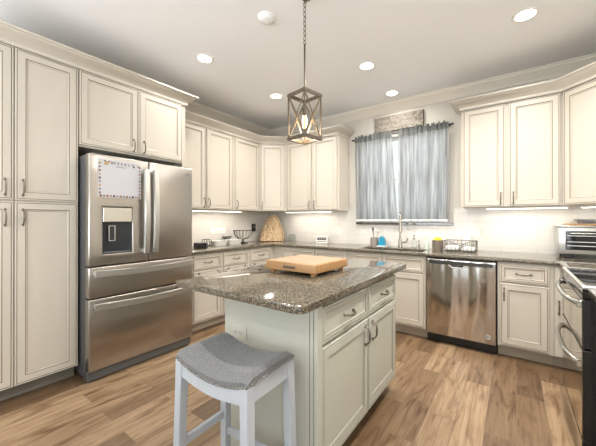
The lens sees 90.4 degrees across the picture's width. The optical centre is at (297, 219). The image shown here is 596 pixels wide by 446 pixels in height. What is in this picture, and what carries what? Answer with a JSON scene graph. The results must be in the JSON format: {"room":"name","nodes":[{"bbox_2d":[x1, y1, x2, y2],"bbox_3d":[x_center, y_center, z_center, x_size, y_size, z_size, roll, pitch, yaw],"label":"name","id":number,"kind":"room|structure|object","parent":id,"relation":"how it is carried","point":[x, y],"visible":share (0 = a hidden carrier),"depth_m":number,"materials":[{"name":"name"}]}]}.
{"room":"kitchen","nodes":[
{"label":"kitchen","id":0,"kind":"room"},
{"bbox_2d":[0,321,578,445],"bbox_3d":[-0.594,1.315,1.288,4.640,0.100,6.750,0,0,36],"label":"floor","id":1,"kind":"structure","parent":0,"point":[439,393],"depth_m":2.01,"materials":[{"name":"brown wood"}]},
{"bbox_2d":[0,41,77,400],"bbox_3d":[-2.218,0.032,2.227,0.701,2.470,0.757,0,0,36],"label":"pantry cabinet","id":2,"kind":"object","parent":1,"relation":"on","point":[39,94],"visible":1,"depth_m":2.15,"materials":[{"name":"beige paint"}]},
{"bbox_2d":[74,152,192,382],"bbox_3d":[-1.622,0.374,2.829,0.872,1.787,0.900,0,0,36],"label":"refrigerator","id":3,"kind":"object","parent":1,"relation":"on","point":[133,253],"visible":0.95,"depth_m":2.52,"materials":[{"name":"grey metal"}]},
{"bbox_2d":[98,158,140,198],"bbox_3d":[-1.457,-0.324,2.430,0.008,0.302,0.328,0,0,36],"label":"board","id":4,"kind":"object","parent":3,"relation":"attached to","point":[116,179],"visible":1,"depth_m":2.42,"materials":[{"name":"white paper"}]},
{"bbox_2d":[190,249,247,331],"bbox_3d":[-1.161,0.831,3.702,0.656,0.876,0.964,0,0,36],"label":"base cabinet","id":5,"kind":"object","parent":1,"relation":"on","point":[207,309],"visible":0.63,"depth_m":3.44,"materials":[{"name":"beige paint"}]},
{"bbox_2d":[173,332,295,445],"bbox_3d":[-0.277,0.919,1.300,0.464,0.693,0.314,0,0,34],"label":"bar stool","id":6,"kind":"object","parent":1,"relation":"on","point":[224,368],"visible":1,"depth_m":1.27,"materials":[{"name":"white wood"}]},
{"bbox_2d":[248,246,270,266],"bbox_3d":[-0.742,0.832,4.279,0.656,0.876,0.458,0,0,36],"label":"base cabinet","id":7,"kind":"object","parent":1,"relation":"on","point":[256,256],"visible":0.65,"depth_m":4.07,"materials":[{"name":"beige paint"}]},
{"bbox_2d":[271,246,280,258],"bbox_3d":[-0.381,0.833,4.704,0.746,0.876,0.650,0,0,36],"label":"base cabinet","id":8,"kind":"object","parent":1,"relation":"on","point":[275,250],"visible":0.02,"depth_m":4.31,"materials":[{"name":"beige paint"}]},
{"bbox_2d":[225,274,394,445],"bbox_3d":[0.172,0.824,1.929,0.659,0.885,1.102,0,0,36],"label":"kitchen island","id":9,"kind":"object","parent":1,"relation":"on","point":[343,349],"visible":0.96,"depth_m":1.51,"materials":[{"name":"paint"}]},
{"bbox_2d":[231,323,245,340],"bbox_3d":[-0.324,0.614,1.611,0.118,0.074,0.009,0,0,36],"label":"wall outlet","id":10,"kind":"object","parent":9,"relation":"attached to","point":[237,331],"visible":0.94,"depth_m":1.61,"materials":[{"name":"white plastic"}]},
{"bbox_2d":[176,259,405,313],"bbox_3d":[0.079,0.364,1.995,0.874,0.032,1.431,0,0,36],"label":"island countertop","id":11,"kind":"structure","parent":9,"relation":"on","point":[291,292],"depth_m":1.60,"materials":[{"name":"stone"}]},
{"bbox_2d":[266,254,347,277],"bbox_3d":[0.065,0.309,2.001,0.396,0.078,0.398,0,0,38],"label":"cutting board","id":12,"kind":"object","parent":11,"relation":"on","point":[313,265],"visible":1,"depth_m":1.89,"materials":[{"name":"brown wood"}]},
{"bbox_2d":[281,247,347,258],"bbox_3d":[0.349,0.832,4.168,1.060,0.876,0.656,0,0,36],"label":"base cabinet","id":13,"kind":"object","parent":1,"relation":"on","point":[285,251],"visible":0.2,"depth_m":3.93,"materials":[{"name":"beige paint"}]},
{"bbox_2d":[348,251,427,337],"bbox_3d":[1.142,0.831,3.592,0.898,0.876,0.656,0,0,36],"label":"base cabinet","id":14,"kind":"object","parent":1,"relation":"on","point":[410,298],"visible":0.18,"depth_m":3.20,"materials":[{"name":"beige paint"}]},
{"bbox_2d":[427,257,497,353],"bbox_3d":[1.756,0.834,3.143,0.606,0.868,0.624,0,0,36],"label":"dishwasher","id":15,"kind":"object","parent":1,"relation":"on","point":[462,294],"visible":1,"depth_m":2.89,"materials":[{"name":"silver metal"}]},
{"bbox_2d":[498,262,553,364],"bbox_3d":[2.169,0.830,2.846,0.396,0.876,0.656,0,0,36],"label":"base cabinet","id":16,"kind":"object","parent":1,"relation":"on","point":[525,291],"visible":1,"depth_m":2.62,"materials":[{"name":"beige paint"}]},
{"bbox_2d":[553,265,562,366],"bbox_3d":[2.492,0.829,2.368,0.685,0.876,1.050,0,0,36],"label":"base cabinet","id":17,"kind":"object","parent":1,"relation":"on","point":[558,352],"visible":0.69,"depth_m":2.48,"materials":[{"name":"beige paint"}]},
{"bbox_2d":[192,240,595,268],"bbox_3d":[0.685,0.372,3.050,4.420,0.036,2.078,0,0,36],"label":"countertop","id":18,"kind":"structure","parent":17,"relation":"on","point":[589,262],"depth_m":3.19,"materials":[{"name":"stone"}]},
{"bbox_2d":[194,242,206,248],"bbox_3d":[-1.181,0.320,3.576,0.102,0.070,0.120,0,0,36],"label":"box","id":19,"kind":"object","parent":18,"relation":"on","point":[200,245],"visible":0.98,"depth_m":3.53,"materials":[{"name":"plastic"}]},
{"bbox_2d":[210,240,227,245],"bbox_3d":[-1.080,0.325,4.041,0.150,0.062,0.230,0,0,36],"label":"serving dish","id":20,"kind":"object","parent":18,"relation":"on","point":[215,242],"visible":0.94,"depth_m":3.97,"materials":[{"name":"white ceramic"}]},
{"bbox_2d":[225,239,241,244],"bbox_3d":[-0.930,0.324,4.247,0.150,0.065,0.250,0,0,36],"label":"serving dish","id":21,"kind":"object","parent":18,"relation":"on","point":[230,241],"visible":0.91,"depth_m":4.20,"materials":[{"name":"white ceramic"}]},
{"bbox_2d":[233,230,252,242],"bbox_3d":[-0.823,0.260,4.429,0.303,0.192,0.303,0,0,36],"label":"fruit basket","id":22,"kind":"object","parent":18,"relation":"on","point":[233,230],"visible":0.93,"depth_m":4.41,"materials":[{"name":"metal"}]},
{"bbox_2d":[259,215,283,240],"bbox_3d":[-0.432,0.142,4.827,0.410,0.430,0.208,0,0,-9],"label":"woven basket","id":23,"kind":"object","parent":18,"relation":"on","point":[272,230],"visible":0.95,"depth_m":4.76,"materials":[{"name":"beige wicker"}]},
{"bbox_2d":[316,236,327,242],"bbox_3d":[0.359,0.309,4.421,0.170,0.095,0.044,0,0,20],"label":"block sign","id":24,"kind":"object","parent":18,"relation":"on","point":[319,239],"visible":1,"depth_m":4.40,"materials":[{"name":"white wood"}]},
{"bbox_2d":[370,237,377,245],"bbox_3d":[1.022,0.299,3.966,0.104,0.112,0.104,0,0,36],"label":"utensil cup","id":25,"kind":"object","parent":18,"relation":"on","point":[373,240],"visible":0.98,"depth_m":3.92,"materials":[{"name":"white ceramic"}]},
{"bbox_2d":[377,236,385,246],"bbox_3d":[1.103,0.290,3.882,0.118,0.130,0.090,0,0,36],"label":"sponge holder","id":26,"kind":"object","parent":18,"relation":"on","point":[382,242],"visible":0.95,"depth_m":3.86,"materials":[{"name":"blue plastic"}]},
{"bbox_2d":[398,212,407,247],"bbox_3d":[1.252,0.131,3.628,0.121,0.448,0.209,0,0,44],"label":"faucet","id":27,"kind":"object","parent":18,"relation":"on","point":[400,241],"visible":1,"depth_m":3.67,"materials":[{"name":"silver metal"}]},
{"bbox_2d":[424,236,428,248],"bbox_3d":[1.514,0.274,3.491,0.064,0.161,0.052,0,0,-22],"label":"soap bottle","id":28,"kind":"object","parent":18,"relation":"on","point":[426,243],"visible":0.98,"depth_m":3.48,"materials":[{"name":"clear plastic"}]},
{"bbox_2d":[432,240,442,249],"bbox_3d":[1.614,0.299,3.424,0.116,0.112,0.116,0,0,36],"label":"canister","id":29,"kind":"object","parent":18,"relation":"on","point":[436,244],"visible":0.93,"depth_m":3.38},
{"bbox_2d":[443,239,477,251],"bbox_3d":[1.803,0.294,3.287,0.318,0.115,0.178,0,0,36],"label":"wire basket","id":30,"kind":"object","parent":18,"relation":"on","point":[446,241],"visible":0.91,"depth_m":3.28,"materials":[{"name":"silver metal"}]},
{"bbox_2d":[445,245,458,250],"bbox_3d":[1.738,0.322,3.334,0.132,0.051,0.132,0,0,33],"label":"towel","id":31,"kind":"object","parent":30,"relation":"in","point":[454,247],"visible":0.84,"depth_m":3.28,"materials":[{"name":"white fabric"}]},
{"bbox_2d":[461,247,475,251],"bbox_3d":[1.868,0.329,3.240,0.124,0.036,0.132,0,0,39],"label":"towel","id":32,"kind":"object","parent":30,"relation":"in","point":[463,248],"visible":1,"depth_m":3.20,"materials":[{"name":"white fabric"}]},
{"bbox_2d":[463,233,470,246],"bbox_3d":[1.923,0.253,3.367,0.100,0.203,0.100,0,0,36],"label":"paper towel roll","id":33,"kind":"object","parent":18,"relation":"on","point":[466,236],"visible":0.45,"depth_m":3.33,"materials":[{"name":"white paper"}]},
{"bbox_2d":[552,225,595,257],"bbox_3d":[2.648,0.205,2.691,0.490,0.296,0.312,0,0,36],"label":"toaster oven","id":34,"kind":"object","parent":18,"relation":"on","point":[570,240],"visible":0.98,"depth_m":2.66,"materials":[{"name":"silver metal"}]},
{"bbox_2d":[563,223,595,225],"bbox_3d":[2.696,0.050,2.688,0.400,0.016,0.240,0,0,35],"label":"cutting board","id":35,"kind":"object","parent":34,"relation":"on","point":[564,223],"visible":0.85,"depth_m":2.66,"materials":[{"name":"brown wood"}]},
{"bbox_2d":[574,219,595,223],"bbox_3d":[2.766,0.021,2.665,0.390,0.040,0.245,0,0,36],"label":"baking tray","id":36,"kind":"object","parent":35,"relation":"on","point":[580,221],"visible":0.92,"depth_m":2.66,"materials":[{"name":"metal"}]},
{"bbox_2d":[555,267,595,445],"bbox_3d":[1.919,0.804,1.656,0.712,0.924,0.762,0,0,36],"label":"range","id":37,"kind":"object","parent":1,"relation":"on","point":[577,341],"visible":1,"depth_m":1.58,"materials":[{"name":"silver metal"}]},
{"bbox_2d":[562,267,595,289],"bbox_3d":[1.944,0.351,1.638,0.649,0.019,0.762,0,0,36],"label":"cooktop","id":38,"kind":"object","parent":37,"relation":"in","point":[582,278],"depth_m":1.77,"materials":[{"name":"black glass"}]},
{"bbox_3d":[1.527,0.827,1.029,0.666,0.876,0.700,0,0,36],"label":"base cabinet","id":39,"kind":"object","parent":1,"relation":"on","visible":0},
{"bbox_2d":[588,289,595,301],"bbox_3d":[1.534,0.369,1.025,0.665,0.036,0.704,0,0,36],"label":"countertop","id":40,"kind":"structure","parent":39,"relation":"on","point":[591,292],"depth_m":1.43,"materials":[{"name":"stone"}]},
{"bbox_2d":[0,0,595,129],"bbox_3d":[-0.594,-1.585,1.293,4.640,0.100,6.750,0,0,36],"label":"ceiling","id":41,"kind":"structure","parent":0,"point":[416,47],"depth_m":2.54,"materials":[{"name":"paint"}]},
{"bbox_2d":[195,54,213,63],"bbox_3d":[-0.890,-1.528,2.824,0.170,0.008,0.170,0,0,36],"label":"recessed light","id":42,"kind":"object","parent":41,"relation":"in","point":[203,58],"visible":1,"depth_m":2.82,"materials":[{"name":"white plastic"}]},
{"bbox_2d":[257,11,274,24],"bbox_3d":[-0.240,-1.516,2.247,0.136,0.034,0.136,0,0,36],"label":"smoke detector","id":43,"kind":"object","parent":41,"relation":"attached to","point":[265,17],"visible":1,"depth_m":2.22,"materials":[{"name":"paint"}]},
{"bbox_2d":[269,93,282,98],"bbox_3d":[-0.271,-1.527,3.685,0.170,0.008,0.170,0,0,36],"label":"recessed light","id":44,"kind":"object","parent":41,"relation":"in","point":[274,95],"visible":1,"depth_m":3.68,"materials":[{"name":"white plastic"}]},
{"bbox_2d":[287,0,321,144],"bbox_3d":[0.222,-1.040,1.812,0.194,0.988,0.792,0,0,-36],"label":"pendant lantern","id":45,"kind":"object","parent":41,"relation":"hanging from","point":[304,89],"visible":1,"depth_m":2.05,"materials":[{"name":"brown metal"}]},
{"bbox_2d":[358,61,375,70],"bbox_3d":[0.689,-1.528,2.962,0.170,0.008,0.170,0,0,36],"label":"recessed light","id":46,"kind":"object","parent":41,"relation":"in","point":[365,66],"visible":1,"depth_m":2.96,"materials":[{"name":"white plastic"}]},
{"bbox_2d":[385,90,398,95],"bbox_3d":[1.143,-1.527,3.597,0.170,0.008,0.170,0,0,36],"label":"recessed light","id":47,"kind":"object","parent":41,"relation":"in","point":[391,92],"visible":1,"depth_m":3.60,"materials":[{"name":"white plastic"}]},
{"bbox_2d":[511,7,539,22],"bbox_3d":[1.707,-1.529,2.223,0.170,0.008,0.170,0,0,36],"label":"recessed light","id":48,"kind":"object","parent":41,"relation":"in","point":[526,14],"visible":1,"depth_m":2.21,"materials":[{"name":"white plastic"}]},
{"bbox_2d":[279,76,594,256],"bbox_3d":[1.346,-0.131,3.960,4.440,2.800,0.150,0,0,36],"label":"wall","id":49,"kind":"structure","parent":0,"point":[441,111],"depth_m":3.58,"materials":[{"name":"grey paint"}]},
{"bbox_2d":[246,143,287,211],"bbox_3d":[-0.428,-0.641,4.775,0.606,1.040,0.610,0,0,36],"label":"upper cabinet","id":50,"kind":"object","parent":49,"relation":"attached to","point":[272,157],"visible":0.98,"depth_m":4.55,"materials":[{"name":"beige paint"}]},
{"bbox_2d":[286,134,348,210],"bbox_3d":[0.263,-0.642,4.424,0.918,1.040,0.361,0,0,36],"label":"upper cabinet","id":51,"kind":"object","parent":49,"relation":"attached to","point":[317,173],"visible":0.99,"depth_m":4.25,"materials":[{"name":"beige paint"}]},
{"bbox_2d":[285,211,331,212],"bbox_3d":[0.146,-0.111,4.504,0.820,0.020,0.060,0,0,36],"label":"light","id":52,"kind":"object","parent":51,"relation":"attached to","point":[288,211],"visible":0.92,"depth_m":4.51,"materials":[{"name":"white plastic"}]},
{"bbox_2d":[333,228,339,235],"bbox_3d":[0.578,0.185,4.409,0.118,0.118,0.009,0,0,36],"label":"wall outlet","id":53,"kind":"object","parent":49,"relation":"attached to","point":[336,231],"visible":1,"depth_m":4.41,"materials":[{"name":"white plastic"}]},
{"bbox_2d":[375,109,423,133],"bbox_3d":[1.310,-1.267,3.871,0.630,0.203,0.038,0,0,36],"label":"wall sign","id":54,"kind":"object","parent":49,"relation":"attached to","point":[413,118],"visible":0.98,"depth_m":3.85,"materials":[{"name":"brown wood"}]},
{"bbox_2d":[356,222,453,224],"bbox_3d":[1.351,0.059,3.882,1.240,0.030,0.090,0,0,36],"label":"trim","id":55,"kind":"structure","parent":49,"relation":"attached to","point":[369,223],"depth_m":3.87,"materials":[{"name":"wood"}]},
{"bbox_2d":[362,137,448,222],"bbox_3d":[1.395,-0.523,3.943,1.140,1.135,0.060,0,0,36],"label":"window","id":56,"kind":"structure","parent":49,"relation":"in","point":[394,140],"depth_m":3.75,"materials":[{"name":"white plastic"}]},
{"bbox_2d":[270,206,595,256],"bbox_3d":[1.299,0.116,3.896,4.440,0.478,0.008,0,0,36],"label":"backsplash","id":57,"kind":"structure","parent":49,"relation":"attached to","point":[507,230],"depth_m":3.42,"materials":[{"name":"white tile"}]},
{"bbox_2d":[270,53,595,135],"bbox_3d":[1.273,-1.475,3.862,4.440,0.112,0.098,0,0,36],"label":"trim","id":58,"kind":"structure","parent":49,"relation":"attached to","point":[557,69],"depth_m":3.43,"materials":[{"name":"paint"}]},
{"bbox_2d":[477,227,485,237],"bbox_3d":[2.063,0.153,3.330,0.085,0.118,0.009,0,0,36],"label":"wall outlet","id":59,"kind":"object","parent":49,"relation":"attached to","point":[481,232],"visible":1,"depth_m":3.33,"materials":[{"name":"beige plastic"}]},
{"bbox_2d":[461,92,561,207],"bbox_3d":[2.158,-0.644,3.047,0.815,1.040,0.361,0,0,36],"label":"upper cabinet","id":60,"kind":"object","parent":49,"relation":"attached to","point":[511,152],"visible":1,"depth_m":2.90,"materials":[{"name":"beige paint"}]},
{"bbox_2d":[450,61,595,115],"bbox_3d":[2.235,-1.203,2.727,0.428,0.094,1.643,0,0,-40],"label":"crown molding","id":61,"kind":"structure","parent":60,"relation":"attached to","point":[588,72],"depth_m":2.79,"materials":[{"name":"beige paint"}]},
{"bbox_2d":[485,206,568,208],"bbox_3d":[2.266,-0.113,2.964,0.660,0.020,0.060,0,0,36],"label":"light","id":62,"kind":"object","parent":60,"relation":"attached to","point":[535,207],"visible":0.95,"depth_m":2.92,"materials":[{"name":"white plastic"}]},
{"bbox_2d":[562,78,595,205],"bbox_3d":[2.664,-0.645,2.526,0.612,1.040,0.614,0,0,36],"label":"upper cabinet","id":63,"kind":"object","parent":49,"relation":"attached to","point":[579,101],"visible":0.96,"depth_m":2.56,"materials":[{"name":"beige paint"}]},
{"bbox_2d":[580,205,595,207],"bbox_3d":[2.670,-0.114,2.534,0.060,0.020,0.420,0,0,-9],"label":"light","id":64,"kind":"object","parent":63,"relation":"attached to","point":[586,206],"visible":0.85,"depth_m":2.67,"materials":[{"name":"white plastic"}]},
{"bbox_3d":[1.303,-1.108,3.843,1.294,0.028,0.092,0,0,36],"label":"curtain rod","id":65,"kind":"object","parent":49,"relation":"attached to","visible":0},
{"bbox_2d":[355,130,397,220],"bbox_3d":[1.044,-0.572,3.980,0.606,1.194,0.077,0,0,36],"label":"sheer curtain","id":66,"kind":"object","parent":65,"relation":"hanging from","point":[375,180],"visible":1,"depth_m":3.98,"materials":[{"name":"white fabric"}]},
{"bbox_2d":[398,120,448,220],"bbox_3d":[1.522,-0.573,3.631,0.590,1.194,0.073,0,0,36],"label":"sheer curtain","id":67,"kind":"object","parent":65,"relation":"hanging from","point":[422,153],"visible":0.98,"depth_m":3.62,"materials":[{"name":"white fabric"}]},
{"bbox_3d":[-2.431,-0.133,2.625,0.100,2.800,6.750,0,0,36],"label":"wall","id":68,"kind":"structure","parent":0,"visible":0},
{"bbox_2d":[78,69,184,166],"bbox_3d":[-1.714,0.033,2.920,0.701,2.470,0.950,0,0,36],"label":"upper cabinet","id":69,"kind":"object","parent":68,"relation":"attached to","point":[116,119],"visible":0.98,"depth_m":2.66,"materials":[{"name":"beige paint"}]},
{"bbox_2d":[0,20,198,106],"bbox_3d":[-1.869,-1.245,2.623,0.712,0.100,1.804,0,0,36],"label":"crown molding","id":70,"kind":"structure","parent":69,"relation":"attached to","point":[10,34],"depth_m":2.35,"materials":[{"name":"beige paint"}]},
{"bbox_2d":[185,121,232,209],"bbox_3d":[-1.287,-0.643,3.797,0.361,1.040,0.966,0,0,36],"label":"upper cabinet","id":71,"kind":"object","parent":68,"relation":"attached to","point":[208,152],"visible":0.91,"depth_m":3.77,"materials":[{"name":"beige paint"}]},
{"bbox_2d":[192,209,241,211],"bbox_3d":[-1.126,-0.111,3.994,0.060,0.020,0.950,0,0,36],"label":"light","id":72,"kind":"object","parent":71,"relation":"attached to","point":[192,209],"visible":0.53,"depth_m":3.99,"materials":[{"name":"white plastic"}]},
{"bbox_2d":[185,110,354,143],"bbox_3d":[-0.416,-1.201,4.077,2.434,0.094,0.933,0,0,-18],"label":"crown molding","id":73,"kind":"structure","parent":71,"relation":"attached to","point":[190,117],"depth_m":4.07,"materials":[{"name":"beige paint"}]},
{"bbox_2d":[210,228,224,233],"bbox_3d":[-1.160,0.172,4.266,0.009,0.080,0.250,0,0,36],"label":"wall outlet","id":74,"kind":"object","parent":68,"relation":"attached to","point":[212,230],"visible":1,"depth_m":4.26,"materials":[{"name":"white plastic"}]},
{"bbox_2d":[185,101,269,135],"bbox_3d":[-2.365,-1.477,2.548,0.098,0.112,6.500,0,0,36],"label":"trim","id":75,"kind":"structure","parent":68,"relation":"attached to","point":[193,107],"depth_m":4.34,"materials":[{"name":"paint"}]},
{"bbox_2d":[192,211,269,245],"bbox_3d":[-1.108,0.117,4.353,0.008,0.478,2.082,0,0,36],"label":"backsplash","id":76,"kind":"structure","parent":68,"relation":"attached to","point":[202,221],"depth_m":4.42,"materials":[{"name":"white tile"}]},
{"bbox_2d":[230,136,258,210],"bbox_3d":[-0.852,-0.642,4.396,0.361,1.040,0.506,0,0,36],"label":"upper cabinet","id":77,"kind":"object","parent":68,"relation":"attached to","point":[245,152],"visible":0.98,"depth_m":4.29,"materials":[{"name":"beige paint"}]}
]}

